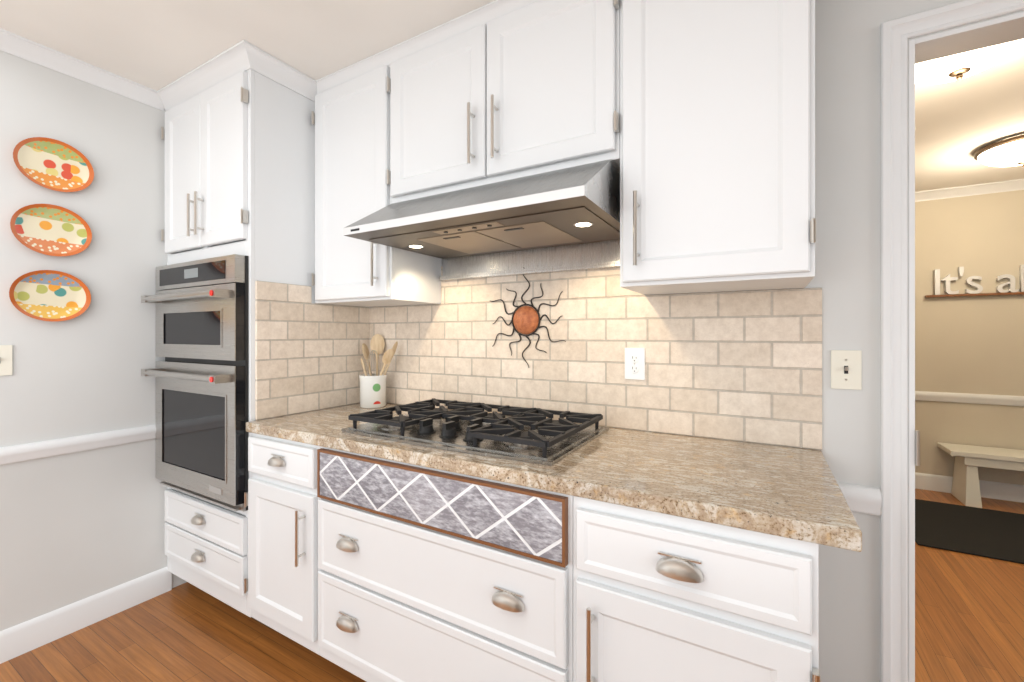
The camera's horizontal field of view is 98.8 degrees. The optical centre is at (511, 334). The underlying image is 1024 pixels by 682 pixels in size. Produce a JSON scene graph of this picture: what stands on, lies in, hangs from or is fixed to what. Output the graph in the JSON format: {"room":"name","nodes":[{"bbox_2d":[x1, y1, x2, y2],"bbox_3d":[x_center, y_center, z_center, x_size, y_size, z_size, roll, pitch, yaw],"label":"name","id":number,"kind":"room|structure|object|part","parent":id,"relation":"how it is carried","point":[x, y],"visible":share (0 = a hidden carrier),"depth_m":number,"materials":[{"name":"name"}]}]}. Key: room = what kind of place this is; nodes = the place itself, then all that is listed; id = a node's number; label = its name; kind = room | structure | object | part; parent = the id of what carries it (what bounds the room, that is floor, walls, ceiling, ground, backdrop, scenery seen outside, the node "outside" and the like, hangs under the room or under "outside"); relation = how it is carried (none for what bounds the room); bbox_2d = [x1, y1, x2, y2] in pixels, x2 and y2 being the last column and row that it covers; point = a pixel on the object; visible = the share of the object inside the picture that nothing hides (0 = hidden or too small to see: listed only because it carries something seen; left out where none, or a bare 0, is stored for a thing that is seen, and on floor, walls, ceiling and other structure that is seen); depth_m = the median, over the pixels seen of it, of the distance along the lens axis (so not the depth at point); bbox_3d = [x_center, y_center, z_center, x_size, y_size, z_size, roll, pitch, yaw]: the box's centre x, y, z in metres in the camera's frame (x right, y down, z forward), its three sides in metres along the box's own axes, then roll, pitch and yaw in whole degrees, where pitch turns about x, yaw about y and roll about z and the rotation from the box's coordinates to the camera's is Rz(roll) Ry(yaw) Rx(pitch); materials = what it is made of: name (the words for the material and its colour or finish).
{"room":"kitchen","nodes":[
{"label":"kitchen","id":0,"kind":"room"},
{"bbox_2d":[0,50,186,630],"bbox_3d":[-2.660,0.055,0.727,0.190,2.440,4.720,0,0,30],"label":"wall","id":1,"kind":"structure","parent":0,"point":[77,526],"depth_m":1.92,"materials":[{"name":"white paint"}]},
{"bbox_2d":[0,345,11,375],"bbox_3d":[-1.984,0.102,1.694,0.017,0.118,0.074,0,0,30],"label":"switch plate","id":2,"kind":"object","parent":1,"relation":"attached to","point":[5,359],"visible":1,"depth_m":1.71,"materials":[{"name":"beige plastic"}]},
{"bbox_2d":[9,270,90,321],"bbox_3d":[-1.907,-0.158,1.816,0.024,0.212,0.240,0,-2,30],"label":"plate","id":3,"kind":"object","parent":1,"relation":"attached to","point":[50,295],"visible":1,"depth_m":1.82,"materials":[{"name":"ceramic"}]},
{"bbox_2d":[10,204,91,256],"bbox_3d":[-1.906,-0.429,1.819,0.024,0.212,0.240,0,-2,30],"label":"plate","id":4,"kind":"object","parent":1,"relation":"attached to","point":[51,230],"visible":0.94,"depth_m":1.82,"materials":[{"name":"ceramic"}]},
{"bbox_2d":[13,137,93,191],"bbox_3d":[-1.902,-0.701,1.825,0.024,0.212,0.240,0,-4,30],"label":"plate","id":5,"kind":"object","parent":1,"relation":"attached to","point":[53,164],"visible":0.98,"depth_m":1.82,"materials":[{"name":"ceramic"}]},
{"bbox_2d":[0,424,155,464],"bbox_3d":[-2.697,0.475,0.448,0.024,0.070,3.960,0,0,30],"label":"trim","id":6,"kind":"structure","parent":1,"relation":"attached to","point":[34,450],"depth_m":1.87,"materials":[{"name":"white wood"}]},
{"bbox_2d":[0,28,163,110],"bbox_3d":[-2.684,-1.134,0.439,0.055,0.062,3.955,0,0,30],"label":"crown molding","id":7,"kind":"structure","parent":1,"relation":"attached to","point":[11,43],"depth_m":1.87,"materials":[{"name":"white wood"}]},
{"bbox_2d":[0,567,171,663],"bbox_3d":[-2.695,1.215,0.462,0.013,0.120,3.985,0,0,30],"label":"baseboard","id":8,"kind":"structure","parent":1,"relation":"attached to","point":[29,635],"depth_m":1.90,"materials":[{"name":"white wood"}]},
{"bbox_2d":[0,488,1023,681],"bbox_3d":[0.691,1.305,0.688,6.040,0.060,7.990,0,0,30],"label":"floor","id":9,"kind":"structure","parent":0,"point":[186,632],"depth_m":1.82,"materials":[{"name":"brown wood"}]},
{"bbox_2d":[141,69,314,627],"bbox_3d":[-1.273,0.086,2.217,0.727,2.378,0.750,0,0,30],"label":"tall cabinet","id":10,"kind":"object","parent":9,"relation":"on","point":[239,184],"visible":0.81,"depth_m":1.93,"materials":[{"name":"white wood"}]},
{"bbox_2d":[157,40,316,110],"bbox_3d":[-1.313,-1.131,2.084,0.790,0.065,0.359,0,0,30],"label":"crown molding","id":11,"kind":"object","parent":10,"relation":"attached to","point":[240,56],"visible":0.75,"depth_m":1.91,"materials":[{"name":"white wood"}]},
{"bbox_2d":[244,433,319,654],"bbox_3d":[-0.750,0.838,1.953,0.439,0.874,0.687,0,0,30],"label":"base cabinet","id":12,"kind":"object","parent":9,"relation":"on","point":[281,498],"visible":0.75,"depth_m":1.68,"materials":[{"name":"white wood"}]},
{"bbox_2d":[317,446,572,681],"bbox_3d":[-0.129,0.838,1.603,0.984,0.874,0.676,0,0,30],"label":"base cabinet","id":13,"kind":"object","parent":9,"relation":"on","point":[426,574],"visible":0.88,"depth_m":1.30,"materials":[{"name":"white wood"}]},
{"bbox_2d":[246,403,861,551],"bbox_3d":[-0.065,0.380,1.581,2.000,0.040,0.650,0,0,30],"label":"countertop","id":14,"kind":"structure","parent":13,"relation":"on","point":[789,492],"depth_m":1.15,"materials":[{"name":"beige stone"}]},
{"bbox_2d":[359,334,397,407],"bbox_3d":[-0.681,0.179,2.190,0.238,0.361,0.160,0,0,30],"label":"utensil crock","id":15,"kind":"object","parent":14,"relation":"on","point":[372,390],"visible":0.98,"depth_m":2.14,"materials":[{"name":"ceramic"}]},
{"bbox_2d":[341,398,608,465],"bbox_3d":[-0.137,0.329,1.629,0.853,0.061,0.533,0,0,30],"label":"gas cooktop","id":16,"kind":"object","parent":14,"relation":"in","point":[529,435],"visible":1,"depth_m":1.51,"materials":[{"name":"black metal"}]},
{"bbox_2d":[573,496,819,681],"bbox_3d":[0.517,0.838,1.226,0.510,0.874,0.687,0,0,30],"label":"base cabinet","id":17,"kind":"object","parent":9,"relation":"on","point":[659,597],"visible":0.79,"depth_m":0.95,"materials":[{"name":"white wood"}]},
{"bbox_2d":[915,499,1023,563],"bbox_3d":[3.446,1.270,2.622,1.750,0.010,0.950,0,0,30],"label":"rug","id":18,"kind":"object","parent":9,"relation":"on","point":[989,533],"visible":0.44,"depth_m":2.83,"materials":[{"name":"black fabric"}]},
{"bbox_2d":[937,442,1023,507],"bbox_3d":[3.841,1.075,3.150,1.090,0.400,0.300,0,0,30],"label":"bench","id":19,"kind":"object","parent":9,"relation":"on","point":[965,489],"visible":1,"depth_m":3.25,"materials":[{"name":"white wood"}]},
{"bbox_2d":[0,0,1023,191],"bbox_3d":[0.691,-1.195,0.688,6.040,0.060,7.990,0,0,30],"label":"ceiling","id":20,"kind":"structure","parent":0,"point":[156,45],"depth_m":1.75,"materials":[{"name":"paint"}]},
{"bbox_2d":[915,39,1023,84],"bbox_3d":[1.785,-1.089,1.749,0.407,0.149,0.407,0,0,30],"label":"light","id":21,"kind":"object","parent":20,"relation":"attached to","point":[960,66],"visible":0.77,"depth_m":1.72,"materials":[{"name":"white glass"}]},
{"bbox_2d":[974,134,1023,166],"bbox_3d":[3.119,-1.089,2.666,0.428,0.149,0.428,0,0,30],"label":"light","id":22,"kind":"object","parent":20,"relation":"attached to","point":[1008,152],"visible":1,"depth_m":2.65,"materials":[{"name":"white glass"}]},
{"bbox_2d":[442,0,1023,681],"bbox_3d":[0.210,0.055,1.869,4.030,2.440,0.120,0,0,30],"label":"wall","id":23,"kind":"structure","parent":0,"point":[846,278],"depth_m":1.33,"materials":[{"name":"white paint"}]},
{"bbox_2d":[312,65,441,306],"bbox_3d":[-0.650,-0.635,2.067,0.500,0.980,0.390,0,0,30],"label":"upper cabinet","id":24,"kind":"object","parent":23,"relation":"attached to","point":[351,120],"visible":0.71,"depth_m":1.93,"materials":[{"name":"white wood"}]},
{"bbox_3d":[-0.715,-0.635,1.935,0.460,0.956,0.020,0,0,30],"label":"door","id":25,"kind":"part","parent":24,"relation":"part of","materials":[{"name":"white wood"}]},
{"bbox_2d":[316,0,540,94],"bbox_3d":[0.002,-1.143,1.706,1.992,0.041,0.367,0,0,30],"label":"crown molding","id":26,"kind":"structure","parent":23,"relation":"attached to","point":[480,16],"depth_m":1.71,"materials":[{"name":"white wood"}]},
{"bbox_2d":[387,0,619,202],"bbox_3d":[-0.017,-0.832,1.704,0.960,0.585,0.390,0,0,30],"label":"upper cabinet","id":27,"kind":"object","parent":23,"relation":"attached to","point":[532,89],"visible":0.81,"depth_m":1.52,"materials":[{"name":"white wood"}]},
{"bbox_2d":[343,159,619,280],"bbox_3d":[-0.071,-0.397,1.616,0.927,0.284,0.573,0,0,30],"label":"steel range hood","id":28,"kind":"object","parent":27,"relation":"attached to","point":[577,206],"visible":0.94,"depth_m":1.51,"materials":[{"name":"silver metal"}]},
{"bbox_2d":[255,266,821,449],"bbox_3d":[-0.054,0.017,1.599,2.000,0.684,0.612,0,0,30],"label":"tile backsplash","id":29,"kind":"structure","parent":23,"relation":"attached to","point":[743,366],"depth_m":1.75,"materials":[{"name":"tile"}]},
{"bbox_2d":[491,267,565,367],"bbox_3d":[0.051,-0.070,1.853,0.367,0.426,0.038,0,0,30],"label":"wall decoration","id":30,"kind":"object","parent":29,"relation":"attached to","point":[525,319],"depth_m":1.85,"materials":[{"name":"metal"}]},
{"bbox_2d":[625,348,644,379],"bbox_3d":[0.458,0.110,1.638,0.074,0.118,0.009,0,0,30],"label":"duplex electrical outlet","id":31,"kind":"object","parent":29,"relation":"attached to","point":[635,363],"visible":1,"depth_m":1.63,"materials":[{"name":"white plastic"}]},
{"bbox_2d":[620,0,815,294],"bbox_3d":[0.614,-0.635,1.341,0.495,0.980,0.390,0,0,30],"label":"upper cabinet","id":32,"kind":"object","parent":23,"relation":"attached to","point":[717,145],"visible":1,"depth_m":1.20,"materials":[{"name":"white wood"}]},
{"bbox_2d":[831,350,861,389],"bbox_3d":[1.013,0.108,1.328,0.074,0.118,0.017,0,0,30],"label":"switch plate","id":33,"kind":"object","parent":23,"relation":"attached to","point":[846,369],"visible":1,"depth_m":1.33,"materials":[{"name":"beige plastic"}]},
{"bbox_2d":[837,482,881,515],"bbox_3d":[1.035,0.496,1.311,0.104,0.082,0.026,0,0,30],"label":"trim","id":34,"kind":"structure","parent":23,"relation":"attached to","point":[863,499],"depth_m":1.30,"materials":[{"name":"white wood"}]},
{"bbox_2d":[915,430,919,465],"bbox_3d":[1.167,0.325,1.268,0.010,0.100,0.049,0,0,30],"label":"door hinge","id":35,"kind":"object","parent":23,"relation":"attached to","point":[917,447],"visible":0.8,"depth_m":1.25,"materials":[{"name":"silver metal"}]},
{"bbox_2d":[880,0,1023,681],"bbox_3d":[1.560,0.183,1.082,1.033,2.184,0.144,0,0,30],"label":"door frame","id":36,"kind":"structure","parent":23,"relation":"attached to","point":[896,35],"depth_m":1.27,"materials":[{"name":"white wood"}]},
{"bbox_2d":[915,190,1023,484],"bbox_3d":[3.657,0.055,3.522,3.720,2.440,0.120,0,0,30],"label":"wall","id":37,"kind":"structure","parent":0,"point":[970,344],"depth_m":3.47,"materials":[{"name":"beige paint"}]},
{"bbox_2d":[915,472,1023,502],"bbox_3d":[3.624,1.210,3.464,3.480,0.130,0.013,0,0,30],"label":"baseboard","id":38,"kind":"structure","parent":37,"relation":"attached to","point":[989,489],"depth_m":3.42,"materials":[{"name":"white wood"}]},
{"bbox_2d":[915,391,1023,405],"bbox_3d":[3.621,0.509,3.458,3.480,0.078,0.026,0,0,30],"label":"trim","id":39,"kind":"structure","parent":37,"relation":"attached to","point":[1007,400],"depth_m":3.46,"materials":[{"name":"white wood"}]},
{"bbox_2d":[915,179,1023,201],"bbox_3d":[3.612,-1.130,3.444,3.480,0.070,0.060,0,0,30],"label":"crown molding","id":40,"kind":"structure","parent":37,"relation":"attached to","point":[980,189],"depth_m":3.45,"materials":[{"name":"white wood"}]},
{"bbox_2d":[925,292,1023,297],"bbox_3d":[3.863,-0.308,3.308,1.110,0.017,0.044,0,0,30],"label":"shelf","id":41,"kind":"object","parent":37,"relation":"attached to","point":[981,294],"visible":1,"depth_m":3.42,"materials":[{"name":"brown wood"}]},
{"bbox_2d":[934,265,1023,294],"bbox_3d":[3.671,-0.425,3.417,0.563,0.218,0.030,0,0,30],"label":"sign","id":42,"kind":"object","parent":41,"relation":"on","point":[947,279],"visible":0.85,"depth_m":3.43,"materials":[{"name":"white metal"}]}
]}

